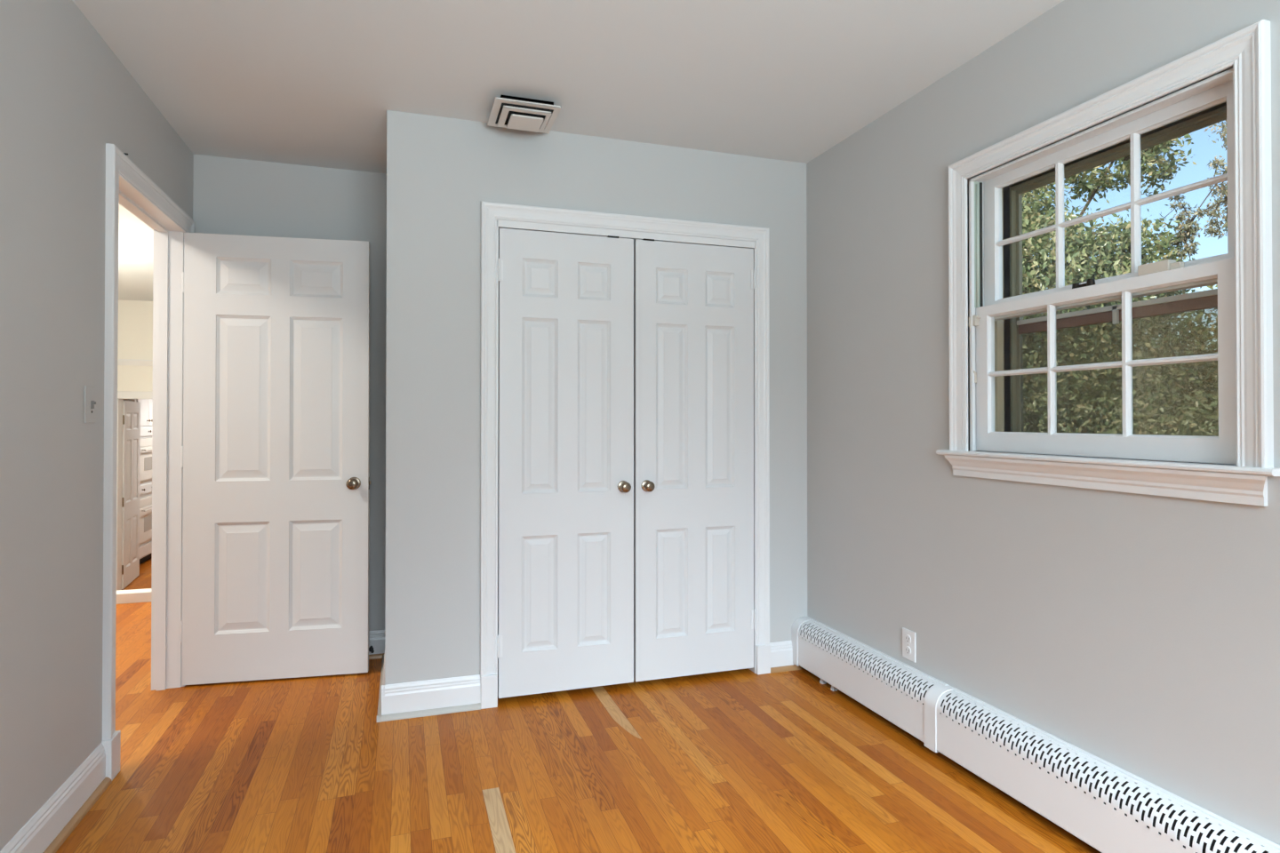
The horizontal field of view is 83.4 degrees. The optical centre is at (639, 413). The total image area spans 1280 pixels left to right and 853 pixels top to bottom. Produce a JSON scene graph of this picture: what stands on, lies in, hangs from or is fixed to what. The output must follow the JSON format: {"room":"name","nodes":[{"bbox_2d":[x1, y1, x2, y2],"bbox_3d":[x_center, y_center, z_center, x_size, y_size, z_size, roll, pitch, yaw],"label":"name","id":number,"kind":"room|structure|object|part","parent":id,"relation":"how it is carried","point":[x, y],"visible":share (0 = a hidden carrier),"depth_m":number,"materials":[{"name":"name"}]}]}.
{"room":"empty bedroom","nodes":[
{"label":"empty bedroom","id":0,"kind":"room"},
{"bbox_2d":[0,0,193,851],"bbox_3d":[-1.393,-0.018,0.985,0.113,2.500,5.146,0,-1,-18],"label":"wall","id":1,"kind":"structure","parent":0,"point":[65,94],"depth_m":2.08,"materials":[{"name":"grey paint"}]},
{"bbox_2d":[0,743,111,852],"bbox_3d":[-1.155,1.159,0.485,0.032,0.137,4.067,0,-1,-18],"label":"baseboard","id":2,"kind":"structure","parent":1,"relation":"attached to","point":[47,830],"depth_m":2.12,"materials":[{"name":"white paint"}]},
{"bbox_3d":[-1.149,1.217,0.487,0.017,0.021,4.067,0,-1,-18],"label":"shoe moulding","id":3,"kind":"part","parent":2,"relation":"part of","materials":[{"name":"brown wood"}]},
{"bbox_2d":[84,385,95,423],"bbox_3d":[-1.765,-0.027,2.314,0.016,0.118,0.078,0,-1,-18],"label":"light switch","id":4,"kind":"object","parent":1,"relation":"attached to","point":[90,392],"visible":1,"depth_m":2.31,"materials":[{"name":"grey paint"}]},
{"bbox_2d":[101,143,194,781],"bbox_3d":[-2.008,0.169,2.882,0.147,2.161,1.003,0,-1,-18],"label":"trim","id":5,"kind":"structure","parent":1,"relation":"attached to","point":[126,185],"depth_m":3.25,"materials":[{"name":"white paint"}]},
{"bbox_2d":[179,232,371,685],"bbox_3d":[-1.705,0.209,3.413,0.821,2.071,0.162,0,-1,-7],"label":"door","id":6,"kind":"structure","parent":5,"relation":"attached to","point":[275,463],"depth_m":3.37,"materials":[{"name":"white paint"}]},
{"bbox_3d":[-1.361,0.336,3.402,0.055,0.055,0.054,0,-1,-18],"label":"knob","id":7,"kind":"part","parent":6,"relation":"part of","materials":[{"name":"silver metal"}]},
{"bbox_2d":[117,299,152,391],"bbox_3d":[-5.030,0.354,7.876,4.600,3.120,0.120,0,-1,-18],"label":"wall","id":8,"kind":"structure","parent":0,"point":[135,317],"depth_m":7.70,"materials":[{"name":"beige paint"}]},
{"bbox_2d":[121,400,140,589],"bbox_3d":[-5.746,0.888,8.099,0.036,2.033,0.770,0,-1,-24],"label":"door","id":9,"kind":"structure","parent":8,"relation":"in","point":[131,410],"depth_m":8.07,"materials":[{"name":"white paint"}]},
{"bbox_2d":[116,391,152,591],"bbox_3d":[-5.176,0.842,7.811,0.975,2.144,0.142,0,-1,-18],"label":"trim","id":10,"kind":"structure","parent":8,"relation":"attached to","point":[121,395],"depth_m":7.68,"materials":[{"name":"white paint"}]},
{"bbox_2d":[117,359,152,366],"bbox_3d":[-4.802,-0.538,7.880,2.030,0.065,0.030,0,-1,-18],"label":"trim","id":11,"kind":"structure","parent":8,"relation":"attached to","point":[120,362],"depth_m":7.68,"materials":[{"name":"white paint"}]},
{"bbox_2d":[121,552,151,590],"bbox_3d":[-5.065,1.975,7.966,4.600,0.120,6.860,0,-1,-18],"label":"floor","id":12,"kind":"structure","parent":0,"point":[143,581],"depth_m":8.30,"materials":[{"name":"brown wood"}]},
{"bbox_2d":[122,399,152,564],"bbox_3d":[-6.563,0.725,9.082,0.650,2.400,0.860,0,-1,-18],"label":"tall cabinet","id":13,"kind":"object","parent":12,"relation":"on","point":[146,404],"visible":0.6,"depth_m":9.12,"materials":[{"name":"white paint"}]},
{"bbox_3d":[-6.447,0.722,8.677,0.615,2.400,0.019,0,-1,-18],"label":"panel","id":14,"kind":"part","parent":13,"relation":"part of","materials":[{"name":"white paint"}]},
{"bbox_3d":[-6.233,-0.138,9.001,0.020,0.595,0.385,0,-1,-18],"label":"cabinet door","id":15,"kind":"part","parent":13,"relation":"part of","materials":[{"name":"white paint"}]},
{"bbox_2d":[139,495,151,545],"bbox_3d":[-6.501,1.358,9.107,0.586,0.575,0.740,0,-1,-18],"label":"oven","id":16,"kind":"object","parent":13,"relation":"in","point":[146,502],"visible":0.14,"depth_m":9.06,"materials":[{"name":"white metal"}]},
{"bbox_3d":[-6.289,1.126,9.180,0.010,0.090,0.720,0,-1,-18],"label":"control panel","id":17,"kind":"part","parent":16,"relation":"part of","materials":[{"name":"white ceramic"}]},
{"bbox_3d":[-6.295,1.736,9.172,0.020,0.140,0.780,0,-1,-18],"label":"drawer","id":18,"kind":"part","parent":13,"relation":"part of","materials":[{"name":"white paint"}]},
{"bbox_3d":[-6.295,0.964,9.179,0.020,0.115,0.780,0,-1,-18],"label":"drawer","id":19,"kind":"part","parent":13,"relation":"part of","materials":[{"name":"white paint"}]},
{"bbox_2d":[140,437,151,483],"bbox_3d":[-6.501,0.598,9.114,0.586,0.555,0.740,0,-1,-18],"label":"oven","id":20,"kind":"object","parent":13,"relation":"in","point":[146,444],"visible":0.14,"depth_m":9.07,"materials":[{"name":"white metal"}]},
{"bbox_3d":[-6.289,0.376,9.187,0.010,0.090,0.720,0,-1,-18],"label":"control panel","id":21,"kind":"part","parent":20,"relation":"part of","materials":[{"name":"white ceramic"}]},
{"bbox_3d":[-6.295,0.236,9.186,0.020,0.110,0.780,0,-1,-18],"label":"drawer","id":22,"kind":"part","parent":13,"relation":"part of","materials":[{"name":"white paint"}]},
{"bbox_3d":[-6.357,-0.135,9.376,0.020,0.595,0.385,0,-1,-18],"label":"cabinet door","id":23,"kind":"part","parent":13,"relation":"part of","materials":[{"name":"white paint"}]},
{"bbox_2d":[192,154,498,631],"bbox_3d":[-0.765,0.009,3.950,3.170,2.500,0.130,0,-1,-18],"label":"wall","id":24,"kind":"structure","parent":0,"point":[236,196],"depth_m":3.65,"materials":[{"name":"grey paint"}]},
{"bbox_2d":[368,646,374,653],"bbox_3d":[-1.365,1.206,3.652,0.025,0.044,0.050,0,-1,-18],"label":"bumper cover","id":25,"kind":"object","parent":24,"relation":"attached to","point":[371,649],"visible":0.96,"depth_m":3.63,"materials":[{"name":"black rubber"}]},
{"bbox_2d":[368,630,385,660],"bbox_3d":[-1.719,1.187,3.560,0.894,0.137,0.032,0,-1,-18],"label":"baseboard","id":26,"kind":"structure","parent":24,"relation":"attached to","point":[377,639],"depth_m":3.69,"materials":[{"name":"white paint"}]},
{"bbox_3d":[-1.717,1.245,3.553,0.894,0.021,0.017,0,-1,-18],"label":"shoe moulding","id":27,"kind":"part","parent":26,"relation":"part of","materials":[{"name":"brown wood"}]},
{"bbox_2d":[72,0,1063,301],"bbox_3d":[-1.700,-1.320,3.557,5.400,0.150,10.440,0,-1,-18],"label":"ceiling","id":28,"kind":"structure","parent":0,"point":[309,83],"depth_m":2.57,"materials":[{"name":"paint"}]},
{"bbox_2d":[487,95,561,133],"bbox_3d":[-0.474,-1.206,2.917,0.259,0.088,0.265,0,-1,-18],"label":"ceiling vent","id":29,"kind":"object","parent":28,"relation":"in","point":[509,112],"visible":1,"depth_m":2.86,"materials":[{"name":"white metal"}]},
{"bbox_3d":[-0.469,-1.185,2.899,0.189,0.008,0.192,0,-1,-18],"label":"plate","id":30,"kind":"part","parent":29,"relation":"part of","materials":[{"name":"white plastic"}]},
{"bbox_3d":[-0.463,-1.167,2.893,0.128,0.008,0.127,0,-1,-18],"label":"plate","id":31,"kind":"part","parent":29,"relation":"part of","materials":[{"name":"white plastic"}]},
{"bbox_2d":[56,601,1101,852],"bbox_3d":[-1.198,1.340,1.856,5.300,0.200,6.940,0,-1,-18],"label":"floor","id":32,"kind":"structure","parent":0,"point":[740,761],"depth_m":2.46,"materials":[{"name":"brown wood"}]},
{"bbox_2d":[116,588,151,604],"bbox_3d":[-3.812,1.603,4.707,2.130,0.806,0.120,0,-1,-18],"label":"trim","id":33,"kind":"structure","parent":32,"relation":"attached to","point":[134,596],"depth_m":4.80,"materials":[{"name":"white paint"}]},
{"bbox_2d":[384,110,807,685],"bbox_3d":[-0.235,0.006,3.648,1.972,2.500,0.817,0,-1,-18],"label":"wall","id":34,"kind":"structure","parent":0,"point":[440,170],"depth_m":3.05,"materials":[{"name":"grey paint"}]},
{"bbox_2d":[376,642,480,722],"bbox_3d":[-1.000,1.185,3.367,0.414,0.137,0.849,0,-1,-18],"label":"baseboard","id":35,"kind":"structure","parent":34,"relation":"attached to","point":[420,699],"depth_m":2.98,"materials":[{"name":"white paint"}]},
{"bbox_2d":[496,228,633,698],"bbox_3d":[-0.318,0.213,3.171,0.616,2.021,0.089,0,-1,-18],"label":"door","id":36,"kind":"structure","parent":34,"relation":"in","point":[565,438],"depth_m":3.18,"materials":[{"name":"white paint"}]},
{"bbox_3d":[-0.066,0.334,3.231,0.048,0.048,0.046,0,-1,-18],"label":"knob","id":37,"kind":"part","parent":36,"relation":"part of","materials":[{"name":"silver metal"}]},
{"bbox_2d":[480,200,770,709],"bbox_3d":[-0.041,0.177,3.317,1.373,2.153,0.130,0,-1,-18],"label":"trim","id":38,"kind":"structure","parent":34,"relation":"attached to","point":[494,216],"depth_m":3.23,"materials":[{"name":"white paint"}]},
{"bbox_2d":[633,239,756,681],"bbox_3d":[0.273,0.215,3.367,0.607,2.021,0.089,0,-1,-18],"label":"door","id":39,"kind":"structure","parent":34,"relation":"in","point":[694,613],"depth_m":3.37,"materials":[{"name":"white paint"}]},
{"bbox_3d":[0.041,0.334,3.267,0.048,0.048,0.046,0,-1,-18],"label":"knob","id":40,"kind":"part","parent":39,"relation":"part of","materials":[{"name":"silver metal"}]},
{"bbox_2d":[769,640,801,673],"bbox_3d":[0.708,1.187,3.503,0.172,0.137,0.032,0,-1,-18],"label":"baseboard","id":41,"kind":"structure","parent":34,"relation":"attached to","point":[781,652],"depth_m":3.50,"materials":[{"name":"white paint"}]},
{"bbox_3d":[0.710,1.244,3.495,0.168,0.021,0.017,0,-1,-18],"label":"shoe moulding","id":42,"kind":"part","parent":41,"relation":"part of","materials":[{"name":"brown wood"}]},
{"bbox_2d":[806,0,1279,845],"bbox_3d":[1.455,-0.009,1.986,0.190,2.500,5.256,0,-1,-18],"label":"wall","id":43,"kind":"structure","parent":0,"point":[1140,633],"depth_m":2.34,"materials":[{"name":"grey paint"}]},
{"bbox_2d":[791,616,953,752],"bbox_3d":[0.945,1.127,3.067,0.092,0.249,1.006,0,-1,-18],"label":"baseboard heater","id":44,"kind":"object","parent":43,"relation":"attached to","point":[905,696],"visible":1,"depth_m":2.96,"materials":[{"name":"white metal"}]},
{"bbox_3d":[0.911,1.147,3.054,0.012,0.136,0.925,0,-1,-18],"label":"panel","id":45,"kind":"part","parent":44,"relation":"part of","materials":[{"name":"white metal"}]},
{"bbox_2d":[797,620,936,705],"bbox_3d":[0.935,1.043,3.063,0.064,0.072,0.925,0,-1,-18],"label":"grille","id":46,"kind":"object","parent":44,"relation":"attached to","point":[913,684],"depth_m":2.98,"materials":[{"name":"white metal"}]},
{"bbox_3d":[0.977,1.109,3.076,0.026,0.213,0.925,0,-1,-18],"label":"panel","id":47,"kind":"part","parent":44,"relation":"part of","materials":[{"name":"white metal"}]},
{"bbox_2d":[902,627,915,663],"bbox_3d":[1.063,0.917,2.842,0.009,0.117,0.075,0,-1,-18],"label":"wall outlet","id":48,"kind":"object","parent":43,"relation":"attached to","point":[908,637],"visible":1,"depth_m":2.83,"materials":[{"name":"white plastic"}]},
{"bbox_2d":[904,634,911,643],"bbox_3d":[1.060,0.894,2.841,0.003,0.033,0.033,0,-1,-18],"label":"receptacle","id":49,"kind":"object","parent":48,"relation":"attached to","point":[908,637],"depth_m":2.84,"materials":[{"name":"white plastic"}]},
{"bbox_2d":[904,646,911,655],"bbox_3d":[1.060,0.941,2.841,0.003,0.033,0.033,0,-1,-18],"label":"receptacle","id":50,"kind":"object","parent":48,"relation":"attached to","point":[908,649],"depth_m":2.84,"materials":[{"name":"white plastic"}]},
{"bbox_2d":[936,19,1279,506],"bbox_3d":[1.390,-0.342,2.184,0.274,1.126,1.077,0,-1,-18],"label":"window","id":51,"kind":"structure","parent":43,"relation":"in","point":[1228,78],"depth_m":2.04,"materials":[{"name":"white paint"}]},
{"bbox_3d":[1.364,-0.349,2.159,0.135,1.013,0.907,0,-1,-18],"label":"frame","id":52,"kind":"part","parent":51,"relation":"part of","materials":[{"name":"white paint"}]},
{"bbox_3d":[1.345,-0.124,2.151,0.034,0.508,0.861,0,-1,-18],"label":"sash","id":53,"kind":"part","parent":51,"relation":"part of","materials":[{"name":"white paint"}]},
{"bbox_3d":[1.380,-0.346,2.165,0.040,0.027,0.861,0,-1,-18],"label":"meeting rail","id":54,"kind":"part","parent":51,"relation":"part of","materials":[{"name":"white paint"}]},
{"bbox_3d":[1.381,-0.595,2.167,0.034,0.476,0.861,0,-1,-18],"label":"sash","id":55,"kind":"part","parent":51,"relation":"part of","materials":[{"name":"white paint"}]},
{"bbox_3d":[1.481,-0.346,2.201,0.090,1.074,0.973,0,-1,-18],"label":"exterior casing","id":56,"kind":"part","parent":51,"relation":"part of","materials":[{"name":"white paint"}]},
{"bbox_3d":[1.496,-0.309,2.203,0.020,0.044,0.807,0,-1,-18],"label":"storm rail","id":57,"kind":"part","parent":51,"relation":"part of","materials":[{"name":"brown"}]},
{"bbox_2d":[936,688,1279,852],"bbox_3d":[1.391,1.114,1.720,0.092,0.249,1.840,0,-1,-18],"label":"baseboard heater","id":58,"kind":"object","parent":43,"relation":"attached to","point":[1110,809],"visible":1,"depth_m":2.05,"materials":[{"name":"white metal"}]},
{"bbox_3d":[1.355,1.135,1.715,0.012,0.136,1.825,0,-1,-18],"label":"panel","id":59,"kind":"part","parent":58,"relation":"part of","materials":[{"name":"white metal"}]},
{"label":"outside","id":60,"kind":"structure","parent":0,"visible":0},
{"bbox_3d":[22.652,2.056,19.382,50.600,0.656,50.600,0,-1,-18],"label":"ground","id":61,"kind":"structure","parent":60,"visible":0},
{"bbox_2d":[1022,249,1217,432],"bbox_3d":[6.309,-0.099,10.672,5.678,5.029,6.444,0,-1,-32],"label":"evergreen","id":62,"kind":"object","parent":61,"relation":"on","point":[1197,311],"visible":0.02,"depth_m":9.60,"materials":[{"name":"green plant"}]},
{"bbox_2d":[1022,134,1218,436],"bbox_3d":[3.583,-0.388,7.206,4.582,5.169,3.028,0,-1,18],"label":"broadleaf tree","id":63,"kind":"object","parent":61,"relation":"on","point":[1079,268],"visible":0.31,"depth_m":6.58,"materials":[{"name":"green plant"}]},
{"bbox_2d":[1022,287,1218,436],"bbox_3d":[6.057,0.479,8.882,3.733,4.242,4.120,0,-1,-8],"label":"shrub","id":64,"kind":"object","parent":61,"relation":"on","point":[1196,318],"visible":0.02,"depth_m":8.67,"materials":[{"name":"green plant"}]},
{"bbox_2d":[1023,284,1218,418],"bbox_3d":[13.071,-1.050,18.997,23.941,8.579,11.660,0,-1,29],"label":"tree","id":65,"kind":"object","parent":61,"relation":"on","point":[1208,286],"visible":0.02,"depth_m":15.99,"materials":[{"name":"green plant"}]},
{"bbox_2d":[1040,284,1218,436],"bbox_3d":[6.795,0.487,7.366,5.522,4.099,4.111,0,-1,35],"label":"shrub","id":66,"kind":"object","parent":61,"relation":"on","point":[1199,339],"visible":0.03,"depth_m":7.81,"materials":[{"name":"green plant"}]},
{"bbox_2d":[1140,120,1227,262],"bbox_3d":[5.486,-0.521,6.576,0.958,5.411,1.594,0,-1,-41],"label":"tree","id":67,"kind":"object","parent":61,"relation":"on","point":[1188,228],"visible":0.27,"depth_m":6.68,"materials":[{"name":"green plant"}]}
]}

